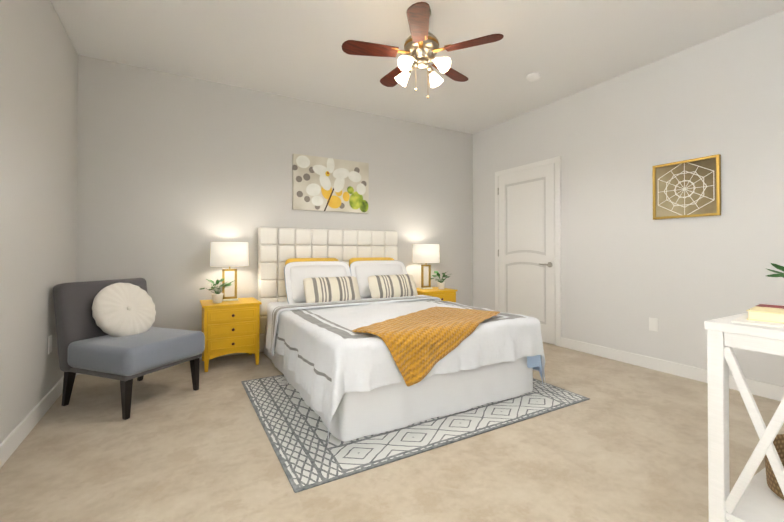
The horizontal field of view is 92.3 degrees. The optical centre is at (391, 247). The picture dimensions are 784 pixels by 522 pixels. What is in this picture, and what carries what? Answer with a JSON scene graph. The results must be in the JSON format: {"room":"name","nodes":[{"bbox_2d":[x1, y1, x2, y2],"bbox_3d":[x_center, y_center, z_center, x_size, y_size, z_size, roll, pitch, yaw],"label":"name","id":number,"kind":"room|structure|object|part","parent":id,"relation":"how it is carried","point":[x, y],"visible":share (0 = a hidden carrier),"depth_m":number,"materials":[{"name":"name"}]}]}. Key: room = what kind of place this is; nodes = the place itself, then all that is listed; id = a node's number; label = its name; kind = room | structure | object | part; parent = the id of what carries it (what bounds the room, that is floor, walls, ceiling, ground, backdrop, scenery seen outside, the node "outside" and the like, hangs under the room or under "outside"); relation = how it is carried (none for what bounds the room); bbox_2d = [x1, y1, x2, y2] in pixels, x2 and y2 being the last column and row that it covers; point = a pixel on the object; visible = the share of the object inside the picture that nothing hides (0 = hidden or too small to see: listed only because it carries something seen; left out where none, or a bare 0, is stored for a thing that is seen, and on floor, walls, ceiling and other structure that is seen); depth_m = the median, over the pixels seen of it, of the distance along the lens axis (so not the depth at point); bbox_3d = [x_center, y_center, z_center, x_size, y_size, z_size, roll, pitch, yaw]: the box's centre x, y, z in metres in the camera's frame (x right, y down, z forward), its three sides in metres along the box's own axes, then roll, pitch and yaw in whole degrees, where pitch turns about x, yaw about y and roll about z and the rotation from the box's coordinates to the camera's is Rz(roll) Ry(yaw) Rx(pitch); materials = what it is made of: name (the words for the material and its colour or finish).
{"room":"bedroom","nodes":[
{"label":"bedroom","id":0,"kind":"room"},
{"bbox_2d":[0,0,77,443],"bbox_3d":[-1.568,-0.309,1.130,0.100,2.740,4.750,0,-1,-30],"label":"wall","id":1,"kind":"structure","parent":0,"point":[38,132],"depth_m":2.26,"materials":[{"name":"white paint"}]},
{"bbox_2d":[0,373,76,467],"bbox_3d":[-1.518,1.008,1.146,0.014,0.105,4.750,0,-1,-30],"label":"baseboard","id":2,"kind":"structure","parent":1,"relation":"attached to","point":[15,438],"depth_m":2.16,"materials":[{"name":"white wood"}]},
{"bbox_2d":[48,335,51,353],"bbox_3d":[-2.319,0.654,2.552,0.008,0.115,0.070,0,-1,-30],"label":"electrical outlet","id":3,"kind":"object","parent":1,"relation":"attached to","point":[49,343],"visible":1,"depth_m":2.54,"materials":[{"name":"white plastic"}]},
{"bbox_2d":[76,55,472,331],"bbox_3d":[-0.792,-0.279,4.360,4.640,2.740,0.100,0,-1,-30],"label":"wall","id":4,"kind":"structure","parent":0,"point":[177,175],"depth_m":3.77,"materials":[{"name":"white paint"}]},
{"bbox_2d":[77,353,245,374],"bbox_3d":[-0.764,1.038,4.298,4.440,0.105,0.014,0,-1,-30],"label":"baseboard","id":5,"kind":"structure","parent":4,"relation":"attached to","point":[219,356],"depth_m":3.79,"materials":[{"name":"white wood"}]},
{"bbox_2d":[292,153,368,213],"bbox_3d":[-0.688,-0.725,4.343,0.915,0.610,0.034,0,-1,-30],"label":"canvas art","id":6,"kind":"object","parent":4,"relation":"attached to","point":[327,184],"visible":0.92,"depth_m":4.31},
{"bbox_2d":[0,342,783,521],"bbox_3d":[0.406,1.121,2.238,4.640,0.100,4.950,0,-1,-30],"label":"floor","id":7,"kind":"structure","parent":0,"point":[626,442],"depth_m":1.88,"materials":[{"name":"carpet"}]},
{"bbox_2d":[52,278,204,419],"bbox_3d":[-1.869,0.657,2.714,0.762,0.834,0.610,0,-1,20],"label":"chair","id":8,"kind":"object","parent":7,"relation":"on","point":[104,329],"visible":1,"depth_m":2.58,"materials":[{"name":"grey fabric"}]},
{"bbox_2d":[92,283,155,336],"bbox_3d":[-1.970,0.461,2.785,0.239,0.407,0.430,0,-1,20],"label":"cushion","id":9,"kind":"object","parent":8,"relation":"on","point":[118,309],"depth_m":2.72,"materials":[{"name":"white fabric"}]},
{"bbox_2d":[200,242,261,371],"bbox_3d":[-1.533,0.514,3.539,0.511,1.134,0.466,0,-1,-30],"label":"nightstand","id":10,"kind":"object","parent":7,"relation":"on","point":[230,325],"visible":0.96,"depth_m":3.41,"materials":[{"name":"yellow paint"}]},
{"bbox_2d":[200,279,234,302],"bbox_3d":[-1.605,0.388,3.457,0.302,0.225,0.320,0,-1,-30],"label":"plant","id":11,"kind":"object","parent":10,"relation":"on","point":[217,297],"depth_m":3.46,"materials":[{"name":"green plant"}]},
{"bbox_2d":[210,242,248,300],"bbox_3d":[-1.551,0.224,3.596,0.336,0.554,0.336,0,-1,-30],"label":"lamp","id":12,"kind":"object","parent":10,"relation":"on","point":[223,254],"depth_m":3.46,"materials":[{"name":"white fabric"}]},
{"bbox_2d":[241,375,589,492],"bbox_3d":[0.096,1.072,2.845,2.100,0.008,1.600,0,-1,-30],"label":"rug","id":13,"kind":"object","parent":7,"relation":"on","point":[309,454],"visible":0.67,"depth_m":2.18,"materials":[{"name":"white fabric"}]},
{"bbox_2d":[258,227,544,441],"bbox_3d":[-0.123,0.426,3.341,1.765,1.290,2.291,0,-1,-30],"label":"bed","id":14,"kind":"object","parent":13,"relation":"on","point":[360,337],"visible":1,"depth_m":2.60,"materials":[{"name":"white fabric"}]},
{"bbox_3d":[-0.121,0.806,3.330,1.510,0.510,2.065,0,-1,-30],"label":"mattress","id":15,"kind":"part","parent":14,"relation":"part of","materials":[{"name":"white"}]},
{"bbox_2d":[285,258,338,296],"bbox_3d":[-0.829,0.332,4.005,0.599,0.450,0.178,0,-1,-30],"label":"pillow","id":16,"kind":"object","parent":14,"relation":"on","point":[288,261],"depth_m":3.94,"materials":[{"name":"orange"}]},
{"bbox_3d":[-0.663,0.435,4.288,1.640,1.290,0.110,0,-1,-30],"label":"headboard","id":17,"kind":"part","parent":14,"relation":"part of","materials":[{"name":"white leather"}]},
{"bbox_2d":[349,257,393,266],"bbox_3d":[-0.212,0.336,4.356,0.599,0.450,0.178,0,-1,-30],"label":"pillow","id":18,"kind":"object","parent":14,"relation":"on","point":[352,260],"depth_m":4.29,"materials":[{"name":"orange"}]},
{"bbox_2d":[266,299,544,439],"bbox_3d":[0.008,0.767,3.106,1.742,0.518,1.735,0,-1,-30],"label":"duvet","id":19,"kind":"object","parent":14,"relation":"on","point":[365,365],"depth_m":2.40,"materials":[{"name":"white fabric"}]},
{"bbox_2d":[352,306,499,386],"bbox_3d":[0.240,0.651,2.682,1.279,0.326,0.796,0,-1,-30],"label":"throw","id":20,"kind":"object","parent":14,"relation":"on","point":[436,343],"depth_m":2.33,"materials":[{"name":"orange fabric"}]},
{"bbox_2d":[527,355,542,383],"bbox_3d":[1.009,0.794,2.831,0.172,0.524,0.200,0,-1,-30],"label":"blanket","id":21,"kind":"object","parent":14,"relation":"on","point":[534,362],"depth_m":2.77,"materials":[{"name":"blue fabric"}]},
{"bbox_2d":[413,244,456,301],"bbox_3d":[0.504,0.524,4.696,0.523,1.134,0.466,0,-1,-30],"label":"nightstand","id":22,"kind":"object","parent":7,"relation":"on","point":[426,253],"visible":0.5,"depth_m":4.59,"materials":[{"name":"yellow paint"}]},
{"bbox_2d":[413,244,439,288],"bbox_3d":[0.427,0.234,4.720,0.336,0.554,0.336,0,-1,-30],"label":"lamp","id":23,"kind":"object","parent":22,"relation":"on","point":[422,253],"depth_m":4.60,"materials":[{"name":"gold metal"}]},
{"bbox_2d":[431,271,449,288],"bbox_3d":[0.627,0.397,4.707,0.300,0.231,0.275,0,-1,-30],"label":"plant","id":24,"kind":"object","parent":22,"relation":"on","point":[441,284],"depth_m":4.66,"materials":[{"name":"green plant"}]},
{"bbox_2d":[704,263,783,521],"bbox_3d":[1.679,0.537,1.500,1.112,1.051,0.331,0,-1,-30],"label":"console table","id":25,"kind":"object","parent":7,"relation":"on","point":[752,497],"visible":1,"depth_m":1.31,"materials":[{"name":"white wood"}]},
{"bbox_2d":[731,304,783,327],"bbox_3d":[1.382,0.240,1.323,0.334,0.042,0.269,0,-1,-30],"label":"book","id":26,"kind":"object","parent":25,"relation":"on","point":[761,315],"depth_m":1.31,"materials":[{"name":"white paper"}]},
{"bbox_2d":[765,434,783,499],"bbox_3d":[1.554,0.841,1.415,0.349,0.158,0.218,0,-1,-30],"label":"basket","id":27,"kind":"object","parent":25,"relation":"on","point":[773,491],"depth_m":1.42,"materials":[{"name":"wicker"}]},
{"bbox_2d":[767,263,783,277],"bbox_3d":[1.774,0.138,1.561,0.281,0.252,0.324,0,-1,-30],"label":"plant","id":28,"kind":"object","parent":25,"relation":"on","point":[780,274],"depth_m":1.63,"materials":[{"name":"green plant"}]},
{"bbox_2d":[50,0,783,133],"bbox_3d":[0.406,-1.719,2.264,4.640,0.100,4.950,0,-1,-30],"label":"ceiling","id":29,"kind":"structure","parent":0,"point":[293,48],"depth_m":3.04,"materials":[{"name":"white paint"}]},
{"bbox_2d":[342,2,503,97],"bbox_3d":[0.187,-1.353,2.690,1.071,0.621,1.027,0,-1,-30],"label":"ceiling fan","id":30,"kind":"object","parent":29,"relation":"hanging from","point":[421,47],"visible":1,"depth_m":2.56,"materials":[{"name":"brown wood"}]},
{"bbox_2d":[527,73,540,80],"bbox_3d":[1.362,-1.638,3.617,0.130,0.035,0.130,0,-1,-30],"label":"smoke detector","id":31,"kind":"object","parent":29,"relation":"attached to","point":[533,76],"visible":0.98,"depth_m":3.58,"materials":[{"name":"white plastic"}]},
{"bbox_2d":[473,10,783,386],"bbox_3d":[2.380,-0.289,3.372,0.100,2.740,4.750,0,-1,-30],"label":"wall","id":32,"kind":"structure","parent":0,"point":[630,266],"depth_m":3.30,"materials":[{"name":"white paint"}]},
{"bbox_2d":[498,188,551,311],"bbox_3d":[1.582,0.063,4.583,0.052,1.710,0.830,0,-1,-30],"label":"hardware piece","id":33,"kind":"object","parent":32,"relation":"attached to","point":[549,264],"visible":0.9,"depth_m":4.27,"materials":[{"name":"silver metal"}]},
{"bbox_2d":[495,156,561,346],"bbox_3d":[1.620,0.040,4.583,0.022,2.105,0.983,0,-1,-30],"label":"door","id":34,"kind":"structure","parent":32,"relation":"attached to","point":[527,219],"depth_m":4.50,"materials":[{"name":"white wood"}]},
{"bbox_2d":[649,317,657,331],"bbox_3d":[2.326,0.681,3.350,0.008,0.115,0.070,0,-1,-30],"label":"electrical outlet","id":35,"kind":"object","parent":32,"relation":"attached to","point":[653,324],"visible":1,"depth_m":3.35,"materials":[{"name":"white plastic"}]},
{"bbox_2d":[561,337,783,400],"bbox_3d":[2.685,1.023,2.708,0.014,0.105,3.314,0,-1,-30],"label":"baseboard","id":36,"kind":"structure","parent":32,"relation":"attached to","point":[767,390],"depth_m":3.26,"materials":[{"name":"white wood"}]},
{"bbox_2d":[652,154,720,219],"bbox_3d":[2.439,-0.491,3.138,0.028,0.475,0.475,0,-1,-30],"label":"framed picture","id":37,"kind":"object","parent":32,"relation":"attached to","point":[687,188],"visible":1,"depth_m":3.11,"materials":[{"name":"brown"}]}
]}

